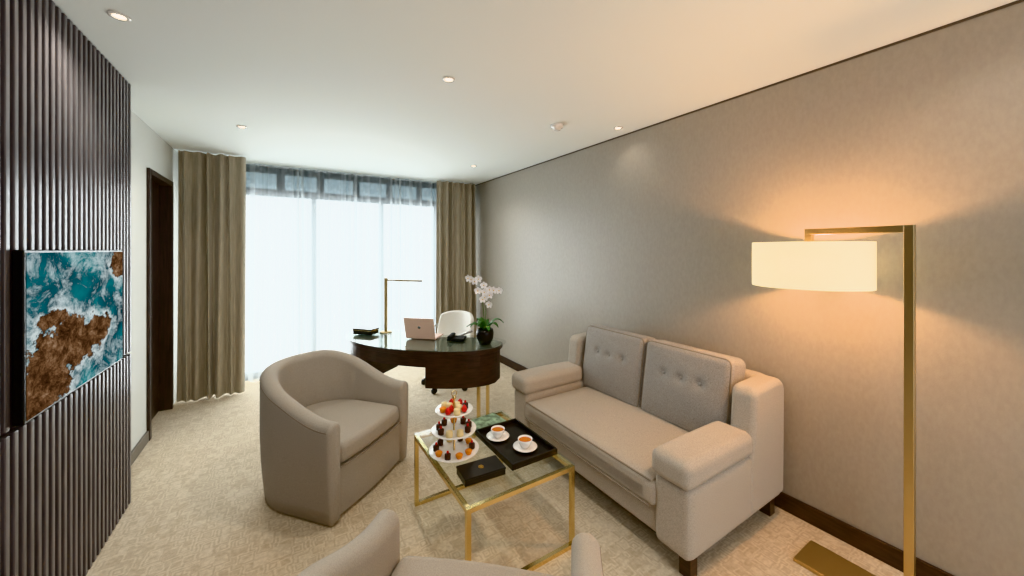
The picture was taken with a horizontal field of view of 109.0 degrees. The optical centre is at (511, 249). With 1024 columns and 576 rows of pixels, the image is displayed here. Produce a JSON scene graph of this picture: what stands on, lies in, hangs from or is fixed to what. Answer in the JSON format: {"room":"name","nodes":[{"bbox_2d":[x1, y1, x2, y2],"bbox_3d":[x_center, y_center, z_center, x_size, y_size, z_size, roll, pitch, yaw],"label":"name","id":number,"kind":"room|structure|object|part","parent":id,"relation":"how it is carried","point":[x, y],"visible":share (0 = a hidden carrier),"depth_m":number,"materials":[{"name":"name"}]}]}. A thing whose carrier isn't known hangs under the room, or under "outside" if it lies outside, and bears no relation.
{"room":"hotel room","nodes":[
{"label":"hotel room","id":0,"kind":"room"},
{"bbox_2d":[127,111,177,450],"bbox_3d":[-1.939,0.275,1.119,0.150,2.650,7.350,0,0,-32],"label":"wall","id":1,"kind":"structure","parent":0,"point":[148,149],"depth_m":2.94,"materials":[{"name":"grey paint"}]},
{"bbox_2d":[131,431,148,465],"bbox_3d":[-2.794,1.555,2.648,0.015,0.090,0.950,0,0,-32],"label":"baseboard","id":2,"kind":"structure","parent":1,"relation":"attached to","point":[144,440],"depth_m":2.85,"materials":[{"name":"brown"}]},
{"bbox_2d":[147,168,151,440],"bbox_3d":[-3.116,0.455,3.037,0.160,2.290,0.050,0,0,-32],"label":"frame","id":3,"kind":"object","parent":1,"relation":"attached to","point":[149,170],"visible":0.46,"depth_m":3.06,"materials":[{"name":"brown wood"}]},
{"bbox_2d":[152,182,158,418],"bbox_3d":[-3.340,0.477,3.322,0.040,2.235,0.670,0,0,-32],"label":"leaf","id":4,"kind":"object","parent":1,"relation":"attached to","point":[155,188],"visible":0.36,"depth_m":3.52,"materials":[{"name":"brown wood"}]},
{"bbox_2d":[152,169,171,185],"bbox_3d":[-3.306,-0.665,3.343,0.160,0.050,0.670,0,0,-32],"label":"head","id":5,"kind":"structure","parent":1,"relation":"in","point":[157,178],"depth_m":3.41,"materials":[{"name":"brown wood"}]},
{"bbox_2d":[159,182,173,410],"bbox_3d":[-3.496,0.455,3.649,0.160,2.290,0.050,0,0,-32],"label":"frame","id":6,"kind":"object","parent":1,"relation":"attached to","point":[166,193],"visible":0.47,"depth_m":3.65,"materials":[{"name":"brown wood"}]},
{"bbox_3d":[-1.214,0.276,0.210,0.120,2.648,4.840,0,0,-32],"label":"backing","id":7,"kind":"object","parent":1,"relation":"attached to","visible":0},
{"bbox_2d":[0,0,130,575],"bbox_3d":[-1.163,0.275,0.275,0.035,2.641,4.776,0,0,-32],"label":"slats","id":8,"kind":"structure","parent":7,"relation":"attached to","point":[65,109],"depth_m":1.58,"materials":[{"name":"brown wood"}]},
{"bbox_2d":[12,250,122,426],"bbox_3d":[-2.013,0.315,1.703,0.032,0.630,0.940,0,0,-32],"label":"television","id":9,"kind":"object","parent":8,"relation":"attached to","point":[67,305],"visible":1,"depth_m":1.52,"materials":[{"name":"black"}]},
{"bbox_2d":[246,165,436,206],"bbox_3d":[-2.263,0.275,5.188,3.600,2.650,0.100,0,0,-32],"label":"window frame","id":10,"kind":"structure","parent":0,"point":[280,173],"depth_m":4.97,"materials":[{"name":"grey metal"}]},
{"bbox_2d":[245,370,263,379],"bbox_3d":[-2.250,1.560,5.166,3.200,0.080,0.070,0,0,-32],"label":"sill","id":11,"kind":"structure","parent":10,"relation":"attached to","point":[255,373],"depth_m":4.54,"materials":[{"name":"grey"}]},
{"bbox_2d":[246,172,275,189],"bbox_3d":[-3.150,-0.865,4.550,0.360,0.190,0.025,0,0,-32],"label":"pane","id":12,"kind":"object","parent":10,"relation":"attached to","point":[261,179],"visible":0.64,"depth_m":4.56,"materials":[{"name":"clear glass"}]},
{"bbox_2d":[285,175,316,191],"bbox_3d":[-2.768,-0.865,4.788,0.360,0.190,0.025,0,0,-32],"label":"pane","id":13,"kind":"object","parent":10,"relation":"attached to","point":[288,179],"visible":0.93,"depth_m":4.77,"materials":[{"name":"clear glass"}]},
{"bbox_2d":[311,200,315,350],"bbox_3d":[-2.666,0.460,4.907,0.060,2.280,0.070,0,0,-32],"label":"mullion","id":14,"kind":"object","parent":10,"relation":"attached to","point":[313,202],"visible":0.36,"depth_m":4.88,"materials":[{"name":"grey metal"}]},
{"bbox_2d":[324,179,352,194],"bbox_3d":[-2.386,-0.865,5.026,0.360,0.190,0.025,0,0,-32],"label":"pane","id":15,"kind":"object","parent":10,"relation":"attached to","point":[331,186],"visible":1,"depth_m":4.99,"materials":[{"name":"clear glass"}]},
{"bbox_2d":[246,189,436,207],"bbox_3d":[-2.221,-0.705,5.120,3.600,0.070,0.040,0,0,-32],"label":"rail","id":16,"kind":"object","parent":10,"relation":"attached to","point":[261,193],"visible":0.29,"depth_m":4.94,"materials":[{"name":"grey metal"}]},
{"bbox_2d":[360,182,385,197],"bbox_3d":[-2.004,-0.865,5.263,0.360,0.190,0.025,0,0,-32],"label":"pane","id":17,"kind":"object","parent":10,"relation":"attached to","point":[374,188],"visible":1,"depth_m":5.25,"materials":[{"name":"clear glass"}]},
{"bbox_2d":[378,204,383,330],"bbox_3d":[-1.927,0.460,5.367,0.060,2.280,0.070,0,0,-32],"label":"mullion","id":18,"kind":"object","parent":10,"relation":"attached to","point":[382,205],"visible":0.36,"depth_m":5.34,"materials":[{"name":"grey metal"}]},
{"bbox_2d":[392,185,415,199],"bbox_3d":[-1.622,-0.865,5.501,0.360,0.190,0.025,0,0,-32],"label":"pane","id":19,"kind":"object","parent":10,"relation":"attached to","point":[404,189],"visible":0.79,"depth_m":5.49,"materials":[{"name":"clear glass"}]},
{"bbox_2d":[422,188,436,200],"bbox_3d":[-1.240,-0.865,5.739,0.360,0.190,0.025,0,0,-32],"label":"pane","id":20,"kind":"object","parent":10,"relation":"attached to","point":[425,191],"visible":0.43,"depth_m":5.68,"materials":[{"name":"clear glass"}]},
{"bbox_2d":[432,207,434,328],"bbox_3d":[-1.231,0.460,5.801,0.060,2.280,0.070,0,0,-32],"label":"mullion","id":21,"kind":"object","parent":10,"relation":"attached to","point":[432,207],"visible":0.14,"depth_m":5.76,"materials":[{"name":"grey metal"}]},
{"bbox_2d":[353,326,378,334],"bbox_3d":[-1.485,0.819,3.709,0.226,0.055,0.126,0,0,18],"label":"box","id":22,"kind":"object","parent":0,"point":[364,330],"depth_m":3.67,"materials":[{"name":"black leather"}]},
{"bbox_2d":[86,363,903,575],"bbox_3d":[-0.390,1.650,2.084,4.000,0.100,7.350,0,0,-32],"label":"floor","id":23,"kind":"structure","parent":0,"point":[198,506],"depth_m":2.17,"materials":[{"name":"carpet"}]},
{"bbox_2d":[259,350,407,526],"bbox_3d":[-1.284,1.190,2.561,0.809,0.820,0.802,0,0,18],"label":"armchair","id":24,"kind":"object","parent":23,"relation":"on","point":[333,425],"visible":1,"depth_m":2.30,"materials":[{"name":"fabric"}]},
{"bbox_2d":[305,399,398,462],"bbox_3d":[-1.238,1.220,2.546,0.699,0.130,0.596,0,0,18],"label":"seat cushion","id":25,"kind":"object","parent":24,"relation":"on","point":[363,423],"depth_m":2.53,"materials":[{"name":"fabric"}]},
{"bbox_2d":[348,330,502,437],"bbox_3d":[-0.899,1.223,3.441,1.660,0.754,0.663,0,0,18],"label":"desk","id":26,"kind":"object","parent":23,"relation":"on","point":[467,363],"visible":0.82,"depth_m":3.18,"materials":[{"name":"brown wood"}]},
{"bbox_2d":[380,278,422,333],"bbox_3d":[-1.123,0.566,3.696,0.460,0.560,0.120,0,0,12],"label":"desk lamp","id":27,"kind":"object","parent":26,"relation":"on","point":[386,331],"visible":1,"depth_m":3.72,"materials":[{"name":"gold metal"}]},
{"bbox_3d":[-1.289,0.558,3.731,0.024,0.545,0.024,0,0,12],"label":"post","id":28,"kind":"part","parent":27,"relation":"part of","materials":[{"name":"gold metal"}]},
{"bbox_3d":[-1.087,0.307,3.688,0.388,0.013,0.016,0,0,12],"label":"arm","id":29,"kind":"part","parent":27,"relation":"part of","materials":[{"name":"gold metal"}]},
{"bbox_2d":[403,318,442,339],"bbox_3d":[-0.855,0.743,3.542,0.300,0.207,0.255,0,0,11],"label":"laptop","id":30,"kind":"object","parent":26,"relation":"on","point":[415,328],"visible":1,"depth_m":3.44,"materials":[{"name":"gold metal"}]},
{"bbox_2d":[447,333,466,340],"bbox_3d":[-0.520,0.821,3.445,0.160,0.050,0.160,0,0,6],"label":"desk telephone","id":31,"kind":"object","parent":26,"relation":"on","point":[452,337],"visible":1,"depth_m":3.39,"materials":[{"name":"black plastic"}]},
{"bbox_3d":[-0.295,1.383,3.227,0.026,0.406,0.026,0,0,18],"label":"leg","id":32,"kind":"part","parent":26,"relation":"part of","materials":[{"name":"gold metal"}]},
{"bbox_2d":[465,275,503,344],"bbox_3d":[-0.240,0.534,3.305,0.291,0.625,0.280,0,0,-40],"label":"potted orchid","id":33,"kind":"object","parent":26,"relation":"on","point":[484,333],"visible":1,"depth_m":3.28,"materials":[{"name":"white plant"}]},
{"bbox_3d":[-0.245,0.778,3.305,0.160,0.135,0.160,0,0,-32],"label":"pot","id":34,"kind":"part","parent":33,"relation":"part of","materials":[{"name":"black ceramic"}]},
{"bbox_3d":[-0.229,1.383,3.436,0.026,0.406,0.026,0,0,18],"label":"leg","id":35,"kind":"part","parent":26,"relation":"part of","materials":[{"name":"gold metal"}]},
{"bbox_2d":[421,310,473,393],"bbox_3d":[-0.764,1.178,4.330,0.628,0.844,0.604,0,0,38],"label":"office chair","id":36,"kind":"object","parent":23,"relation":"on","point":[456,321],"visible":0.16,"depth_m":4.54,"materials":[{"name":"white leather"}]},
{"bbox_3d":[-0.651,0.927,4.477,0.622,0.342,0.204,0,0,38],"label":"backrest","id":37,"kind":"part","parent":36,"relation":"part of","materials":[{"name":"white leather"}]},
{"bbox_3d":[-0.564,1.044,4.144,0.084,0.235,0.255,0,0,38],"label":"armrest","id":38,"kind":"part","parent":36,"relation":"part of","materials":[{"name":"silver metal"}]},
{"bbox_2d":[297,509,603,575],"bbox_3d":[-0.170,1.190,0.969,0.852,0.820,0.834,0,0,9],"label":"armchair","id":39,"kind":"object","parent":23,"relation":"on","point":[375,551],"visible":1,"depth_m":1.28,"materials":[{"name":"fabric"}]},
{"bbox_2d":[391,556,553,575],"bbox_3d":[-0.163,1.220,1.017,0.646,0.130,0.724,0,0,9],"label":"seat cushion","id":40,"kind":"object","parent":39,"relation":"on","point":[408,565],"depth_m":1.32,"materials":[{"name":"fabric"}]},
{"bbox_2d":[414,410,574,570],"bbox_3d":[-0.138,1.375,2.128,0.641,0.450,0.786,0,0,-32],"label":"coffee table","id":41,"kind":"object","parent":23,"relation":"on","point":[569,468],"visible":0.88,"depth_m":1.92,"materials":[{"name":"gold metal"}]},
{"bbox_2d":[429,390,478,462],"bbox_3d":[-0.328,0.973,2.069,0.280,0.355,0.280,0,0,-32],"label":"stand","id":42,"kind":"object","parent":41,"relation":"on","point":[453,445],"visible":1,"depth_m":2.05,"materials":[{"name":"white ceramic"}]},
{"bbox_3d":[-0.328,0.985,2.069,0.080,0.330,0.080,0,0,-32],"label":"stem","id":43,"kind":"part","parent":42,"relation":"part of","materials":[{"name":"gold metal"}]},
{"bbox_3d":[-0.328,0.907,2.069,0.210,0.016,0.210,0,0,-32],"label":"plate","id":44,"kind":"part","parent":42,"relation":"part of","materials":[{"name":"white ceramic"}]},
{"bbox_3d":[-0.328,1.017,2.069,0.250,0.016,0.250,0,0,-32],"label":"plate","id":45,"kind":"part","parent":42,"relation":"part of","materials":[{"name":"white ceramic"}]},
{"bbox_3d":[-0.328,1.130,2.069,0.280,0.016,0.280,0,0,-32],"label":"plate","id":46,"kind":"part","parent":42,"relation":"part of","materials":[{"name":"white ceramic"}]},
{"bbox_2d":[456,455,505,486],"bbox_3d":[-0.159,1.130,1.874,0.224,0.039,0.128,0,0,-28],"label":"gift box","id":47,"kind":"object","parent":41,"relation":"on","point":[471,473],"visible":1,"depth_m":1.85,"materials":[{"name":"black paint"}]},
{"bbox_2d":[471,413,505,428],"bbox_3d":[-0.171,1.145,2.432,0.224,0.009,0.154,0,0,-36],"label":"magazine","id":48,"kind":"object","parent":41,"relation":"on","point":[490,419],"visible":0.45,"depth_m":2.44,"materials":[{"name":"green paper"}]},
{"bbox_2d":[475,418,556,470],"bbox_3d":[0.013,1.134,2.164,0.300,0.032,0.440,0,0,-32],"label":"serving tray","id":49,"kind":"object","parent":41,"relation":"on","point":[514,459],"visible":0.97,"depth_m":2.11,"materials":[{"name":"black paint"}]},
{"bbox_2d":[486,425,508,441],"bbox_3d":[-0.086,1.113,2.220,0.140,0.055,0.140,0,0,24],"label":"teacup","id":50,"kind":"object","parent":49,"relation":"on","point":[497,433],"visible":1,"depth_m":2.21,"materials":[{"name":"white ceramic"}]},
{"bbox_2d":[491,425,504,437],"bbox_3d":[-0.086,1.110,2.220,0.084,0.050,0.084,0,0,24],"label":"cup","id":51,"kind":"object","parent":50,"relation":"on","point":[497,431],"depth_m":2.21,"materials":[{"name":"white ceramic"}]},
{"bbox_2d":[513,435,536,452],"bbox_3d":[0.075,1.113,2.102,0.140,0.055,0.140,0,0,24],"label":"teacup","id":52,"kind":"object","parent":49,"relation":"on","point":[524,444],"visible":1,"depth_m":2.09,"materials":[{"name":"white ceramic"}]},
{"bbox_2d":[518,435,531,448],"bbox_3d":[0.075,1.110,2.102,0.084,0.050,0.084,0,0,24],"label":"cup","id":53,"kind":"object","parent":52,"relation":"on","point":[524,441],"depth_m":2.10,"materials":[{"name":"white ceramic"}]},
{"bbox_2d":[512,325,783,575],"bbox_3d":[0.817,1.130,2.605,0.990,0.940,1.570,0,0,-32],"label":"sofa","id":54,"kind":"object","parent":23,"relation":"on","point":[688,441],"visible":0.98,"depth_m":2.21,"materials":[{"name":"fabric"}]},
{"bbox_3d":[0.469,1.305,3.183,0.960,0.362,0.200,0,0,-32],"label":"arm","id":55,"kind":"part","parent":54,"relation":"part of","materials":[{"name":"fabric"}]},
{"bbox_3d":[0.437,1.252,2.369,0.075,0.125,1.180,0,0,-32],"label":"seat","id":56,"kind":"part","parent":54,"relation":"part of","materials":[{"name":"fabric"}]},
{"bbox_2d":[527,387,688,500],"bbox_3d":[0.745,1.245,2.560,0.800,0.186,1.140,0,0,-32],"label":"seat cushion","id":57,"kind":"object","parent":54,"relation":"on","point":[616,436],"depth_m":2.39,"materials":[{"name":"fabric"}]},
{"bbox_3d":[0.842,1.480,2.621,0.880,0.030,1.480,0,0,-32],"label":"plinth rail","id":58,"kind":"part","parent":54,"relation":"part of","materials":[{"name":"beige fabric"}]},
{"bbox_2d":[582,325,654,406],"bbox_3d":[0.867,0.935,3.007,0.249,0.540,0.625,11,-6,-31],"label":"cushion","id":59,"kind":"object","parent":54,"relation":"on","point":[613,360],"depth_m":2.89,"materials":[{"name":"fabric"}]},
{"bbox_3d":[0.869,1.545,1.802,0.060,0.110,0.060,0,0,-32],"label":"leg","id":60,"kind":"part","parent":54,"relation":"part of","materials":[{"name":"brown wood"}]},
{"bbox_2d":[641,339,745,431],"bbox_3d":[1.200,0.935,2.473,0.249,0.540,0.625,11,-6,-31],"label":"cushion","id":61,"kind":"object","parent":54,"relation":"on","point":[684,388],"depth_m":2.37,"materials":[{"name":"fabric"}]},
{"bbox_3d":[1.182,1.305,2.037,0.960,0.362,0.200,0,0,-32],"label":"arm","id":62,"kind":"part","parent":54,"relation":"part of","materials":[{"name":"fabric"}]},
{"bbox_3d":[1.557,1.545,2.229,0.060,0.110,0.060,0,0,-32],"label":"leg","id":63,"kind":"part","parent":54,"relation":"part of","materials":[{"name":"brown wood"}]},
{"bbox_2d":[752,225,915,575],"bbox_3d":[1.606,0.745,1.830,0.500,1.710,0.690,0,0,-32],"label":"floor lamp","id":64,"kind":"object","parent":23,"relation":"on","point":[810,265],"visible":1,"depth_m":1.68,"materials":[{"name":"gold metal"}]},
{"bbox_3d":[1.555,0.075,1.910,0.500,0.230,0.500,0,0,-32],"label":"lamp shade","id":65,"kind":"part","parent":64,"relation":"part of","materials":[{"name":"fabric"}]},
{"bbox_3d":[1.664,1.591,1.736,0.220,0.018,0.470,0,0,-32],"label":"plate","id":66,"kind":"part","parent":64,"relation":"part of","materials":[{"name":"gold metal"}]},
{"bbox_3d":[1.643,-0.094,1.770,0.032,0.032,0.362,0,0,-32],"label":"arm","id":67,"kind":"part","parent":64,"relation":"part of","materials":[{"name":"gold metal"}]},
{"bbox_3d":[1.747,0.736,1.603,0.032,1.692,0.032,0,0,-32],"label":"post","id":68,"kind":"part","parent":64,"relation":"part of","materials":[{"name":"gold metal"}]},
{"bbox_2d":[52,0,1016,184],"bbox_3d":[-0.390,-1.100,2.084,4.000,0.100,7.350,0,0,-32],"label":"ceiling","id":69,"kind":"structure","parent":0,"point":[352,87],"depth_m":2.09,"materials":[{"name":"white paint"}]},
{"bbox_2d":[107,11,131,21],"bbox_3d":[-1.761,-1.046,1.637,0.076,0.006,0.076,0,0,-32],"label":"recessed light","id":70,"kind":"object","parent":69,"relation":"in","point":[119,16],"visible":1,"depth_m":1.64,"materials":[{"name":"white ceramic"}]},
{"bbox_2d":[177,150,245,401],"bbox_3d":[-3.238,0.274,3.948,0.584,2.628,0.142,0,0,-32],"label":"curtain","id":71,"kind":"object","parent":69,"relation":"hanging from","point":[211,188],"visible":1,"depth_m":3.94,"materials":[{"name":"fabric"}]},
{"bbox_2d":[245,164,254,381],"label":"sheer curtain","id":72,"kind":"object","parent":69,"relation":"hanging from","point":[252,166],"depth_m":4.41,"materials":[{"name":"white fabric"}]},
{"bbox_2d":[277,294,285,360],"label":"sheer curtain","id":73,"kind":"object","parent":69,"relation":"hanging from","point":[284,311],"depth_m":4.57,"materials":[{"name":"white fabric"}]},
{"bbox_2d":[290,168,320,355],"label":"sheer curtain","id":74,"kind":"object","parent":69,"relation":"hanging from","point":[310,298],"depth_m":4.69,"materials":[{"name":"white fabric"}]},
{"bbox_2d":[329,173,369,353],"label":"sheer curtain","id":75,"kind":"object","parent":69,"relation":"hanging from","point":[343,245],"depth_m":4.98,"materials":[{"name":"white fabric"}]},
{"bbox_2d":[379,177,380,329],"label":"sheer curtain","id":76,"kind":"object","parent":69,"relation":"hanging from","point":[379,177],"depth_m":5.19,"materials":[{"name":"white fabric"}]},
{"bbox_2d":[389,178,412,332],"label":"sheer curtain","id":77,"kind":"object","parent":69,"relation":"hanging from","point":[410,181],"depth_m":5.32,"materials":[{"name":"white fabric"}]},
{"bbox_2d":[430,182,435,332],"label":"sheer curtain","id":78,"kind":"object","parent":69,"relation":"hanging from","point":[431,211],"depth_m":5.63,"materials":[{"name":"white fabric"}]},
{"bbox_2d":[442,76,454,82],"bbox_3d":[-0.390,-1.046,2.243,0.076,0.006,0.076,0,0,-32],"label":"recessed light","id":79,"kind":"object","parent":69,"relation":"in","point":[448,79],"visible":1,"depth_m":2.24,"materials":[{"name":"white ceramic"}]},
{"bbox_2d":[436,180,476,337],"bbox_3d":[-0.855,0.274,5.615,0.663,2.628,0.144,0,0,-32],"label":"curtain","id":80,"kind":"object","parent":69,"relation":"hanging from","point":[455,209],"visible":0.74,"depth_m":5.61,"materials":[{"name":"fabric"}]},
{"bbox_2d":[551,123,563,130],"bbox_3d":[0.379,-1.028,3.063,0.110,0.045,0.110,0,0,-32],"label":"smoke detector","id":81,"kind":"object","parent":69,"relation":"attached to","point":[555,126],"visible":1,"depth_m":3.03,"materials":[{"name":"white plastic"}]},
{"bbox_2d":[475,2,1023,575],"bbox_3d":[1.232,0.275,3.093,0.120,2.650,7.350,0,0,-32],"label":"wall","id":82,"kind":"structure","parent":0,"point":[652,231],"depth_m":2.00,"materials":[{"name":"beige paint"}]},
{"bbox_2d":[500,355,953,575],"bbox_3d":[1.173,1.550,3.057,0.018,0.100,7.150,0,0,-32],"label":"baseboard","id":83,"kind":"structure","parent":82,"relation":"attached to","point":[865,542],"depth_m":1.99,"materials":[{"name":"brown wood"}]},
{"bbox_2d":[475,0,1023,185],"bbox_3d":[1.178,-1.044,3.060,0.006,0.011,7.150,0,0,-32],"label":"trim","id":84,"kind":"structure","parent":82,"relation":"attached to","point":[1017,1],"depth_m":2.09,"materials":[{"name":"brown"}]}
]}

